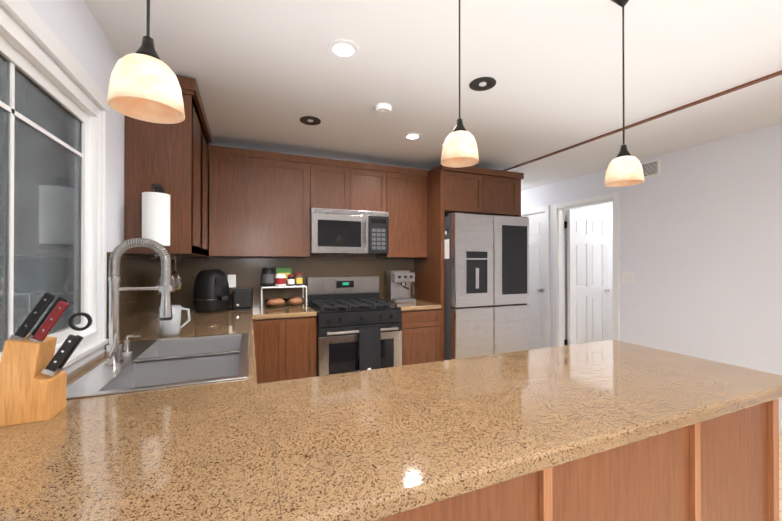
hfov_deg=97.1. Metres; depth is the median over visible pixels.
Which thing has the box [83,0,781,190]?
ceiling
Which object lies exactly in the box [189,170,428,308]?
wall
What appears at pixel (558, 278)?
door frame
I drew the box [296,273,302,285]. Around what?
jar
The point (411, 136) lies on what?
recessed light
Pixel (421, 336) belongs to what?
base cabinet
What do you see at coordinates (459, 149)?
pendant light
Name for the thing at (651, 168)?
air vent
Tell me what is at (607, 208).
wall
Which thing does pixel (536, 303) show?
hall door
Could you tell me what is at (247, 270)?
backsplash
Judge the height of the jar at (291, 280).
0.105 m
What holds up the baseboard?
attached to the wall at (700, 240)
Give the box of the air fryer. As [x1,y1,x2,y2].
[193,269,228,312]
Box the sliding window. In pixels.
[0,0,108,367]
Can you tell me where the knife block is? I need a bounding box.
[0,292,92,426]
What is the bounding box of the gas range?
[307,276,401,375]
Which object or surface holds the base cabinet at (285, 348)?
on the floor
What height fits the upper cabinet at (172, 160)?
0.998 m
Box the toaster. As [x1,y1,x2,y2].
[232,287,252,310]
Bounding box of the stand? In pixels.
[261,285,306,308]
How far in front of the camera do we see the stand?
3.19 m
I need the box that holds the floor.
[779,434,781,520]
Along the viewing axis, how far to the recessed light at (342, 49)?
1.74 m
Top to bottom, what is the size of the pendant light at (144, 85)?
0.768 m
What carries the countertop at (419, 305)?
on the cabinet
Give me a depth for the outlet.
3.22 m
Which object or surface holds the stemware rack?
hanging from the upper cabinet at (172, 160)
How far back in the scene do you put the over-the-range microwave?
3.26 m
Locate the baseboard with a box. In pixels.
[779,420,781,433]
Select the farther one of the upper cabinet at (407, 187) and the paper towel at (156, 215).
the upper cabinet at (407, 187)
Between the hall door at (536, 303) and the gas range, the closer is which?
the gas range
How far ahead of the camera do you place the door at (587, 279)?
4.71 m
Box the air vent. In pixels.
[641,159,659,177]
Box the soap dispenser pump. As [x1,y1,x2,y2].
[122,335,140,353]
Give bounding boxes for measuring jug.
[158,305,190,336]
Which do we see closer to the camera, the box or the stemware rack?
the stemware rack
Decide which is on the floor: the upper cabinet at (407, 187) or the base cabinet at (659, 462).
the base cabinet at (659, 462)
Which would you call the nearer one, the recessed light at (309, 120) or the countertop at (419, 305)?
the recessed light at (309, 120)
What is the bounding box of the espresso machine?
[385,270,415,302]
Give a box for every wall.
[0,0,129,399]
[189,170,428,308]
[521,123,781,420]
[565,202,612,339]
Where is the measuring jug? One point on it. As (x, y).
(171, 329)
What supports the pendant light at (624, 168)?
hanging from the ceiling
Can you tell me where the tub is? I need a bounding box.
[262,268,274,286]
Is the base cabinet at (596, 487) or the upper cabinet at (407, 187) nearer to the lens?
the base cabinet at (596, 487)
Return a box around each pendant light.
[107,0,184,123]
[441,0,478,167]
[604,0,643,186]
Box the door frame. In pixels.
[521,192,619,347]
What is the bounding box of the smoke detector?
[375,103,391,113]
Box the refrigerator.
[444,212,528,359]
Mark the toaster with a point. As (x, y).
(242, 298)
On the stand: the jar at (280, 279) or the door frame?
the jar at (280, 279)
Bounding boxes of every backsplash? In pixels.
[105,252,176,349]
[173,254,413,308]
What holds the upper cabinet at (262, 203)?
attached to the wall at (336, 254)
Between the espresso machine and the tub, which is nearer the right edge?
the espresso machine
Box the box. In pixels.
[276,268,290,284]
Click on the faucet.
(113, 355)
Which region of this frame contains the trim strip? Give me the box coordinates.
[503,70,781,170]
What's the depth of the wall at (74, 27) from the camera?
1.57 m
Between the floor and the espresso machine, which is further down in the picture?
the floor
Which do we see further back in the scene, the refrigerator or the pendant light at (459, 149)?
the refrigerator
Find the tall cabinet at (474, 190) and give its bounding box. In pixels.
[414,164,523,360]
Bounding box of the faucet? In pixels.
[104,238,173,366]
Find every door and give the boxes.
[521,213,544,349]
[564,210,608,344]
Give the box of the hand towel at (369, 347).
[358,326,380,370]
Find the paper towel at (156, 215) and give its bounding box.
[142,183,169,246]
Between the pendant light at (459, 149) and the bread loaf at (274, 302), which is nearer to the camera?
the pendant light at (459, 149)
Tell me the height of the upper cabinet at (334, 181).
0.463 m
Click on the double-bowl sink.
(152, 364)
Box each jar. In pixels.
[275,274,285,285]
[287,275,294,285]
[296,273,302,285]
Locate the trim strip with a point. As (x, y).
(764, 78)
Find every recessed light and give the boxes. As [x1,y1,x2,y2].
[300,116,320,124]
[328,39,358,58]
[403,133,421,139]
[469,77,495,90]
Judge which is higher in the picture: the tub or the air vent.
the air vent
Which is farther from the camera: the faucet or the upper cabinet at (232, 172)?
the upper cabinet at (232, 172)
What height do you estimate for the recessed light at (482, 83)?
0.006 m
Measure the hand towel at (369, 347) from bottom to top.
0.380 m
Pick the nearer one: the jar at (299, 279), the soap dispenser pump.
the soap dispenser pump
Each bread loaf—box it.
[264,297,288,306]
[286,296,307,305]
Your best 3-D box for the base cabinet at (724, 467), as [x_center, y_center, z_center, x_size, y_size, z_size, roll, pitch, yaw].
[1.041,0.897,1.450,0.487,0.868,0.660,0,0,-22]
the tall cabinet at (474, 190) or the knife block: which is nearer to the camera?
the knife block
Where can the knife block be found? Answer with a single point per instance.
(33, 379)
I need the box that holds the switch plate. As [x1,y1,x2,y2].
[622,272,634,282]
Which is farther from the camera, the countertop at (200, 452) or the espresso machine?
the espresso machine
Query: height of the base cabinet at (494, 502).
0.868 m
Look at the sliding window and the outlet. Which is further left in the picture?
the sliding window
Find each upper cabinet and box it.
[124,75,211,256]
[209,145,256,256]
[257,150,312,256]
[313,157,356,209]
[357,162,388,211]
[375,166,427,257]
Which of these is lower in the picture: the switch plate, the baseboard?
the baseboard
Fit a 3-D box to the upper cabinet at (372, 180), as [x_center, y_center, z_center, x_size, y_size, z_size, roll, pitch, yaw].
[-0.307,-0.710,3.549,0.431,0.463,0.338,0,0,-22]
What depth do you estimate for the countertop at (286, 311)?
2.90 m
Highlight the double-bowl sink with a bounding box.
[66,333,247,398]
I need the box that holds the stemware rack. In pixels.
[151,254,181,294]
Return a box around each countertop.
[0,306,283,520]
[256,303,316,319]
[264,339,781,520]
[379,299,441,310]
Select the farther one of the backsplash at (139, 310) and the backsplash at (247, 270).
the backsplash at (247, 270)
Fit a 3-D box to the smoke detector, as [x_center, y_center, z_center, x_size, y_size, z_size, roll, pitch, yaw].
[-0.053,-1.045,2.392,0.120,0.035,0.120,0,0,-22]
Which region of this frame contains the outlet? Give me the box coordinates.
[228,275,235,287]
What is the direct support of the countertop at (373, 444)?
on the cabinet
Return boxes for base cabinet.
[253,316,316,383]
[376,480,511,520]
[401,309,440,365]
[512,443,631,520]
[632,426,687,520]
[688,399,778,520]
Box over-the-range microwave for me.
[310,208,388,254]
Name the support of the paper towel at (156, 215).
attached to the upper cabinet at (172, 160)
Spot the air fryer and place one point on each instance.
(211, 291)
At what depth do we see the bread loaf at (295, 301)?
3.21 m
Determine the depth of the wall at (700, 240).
3.12 m

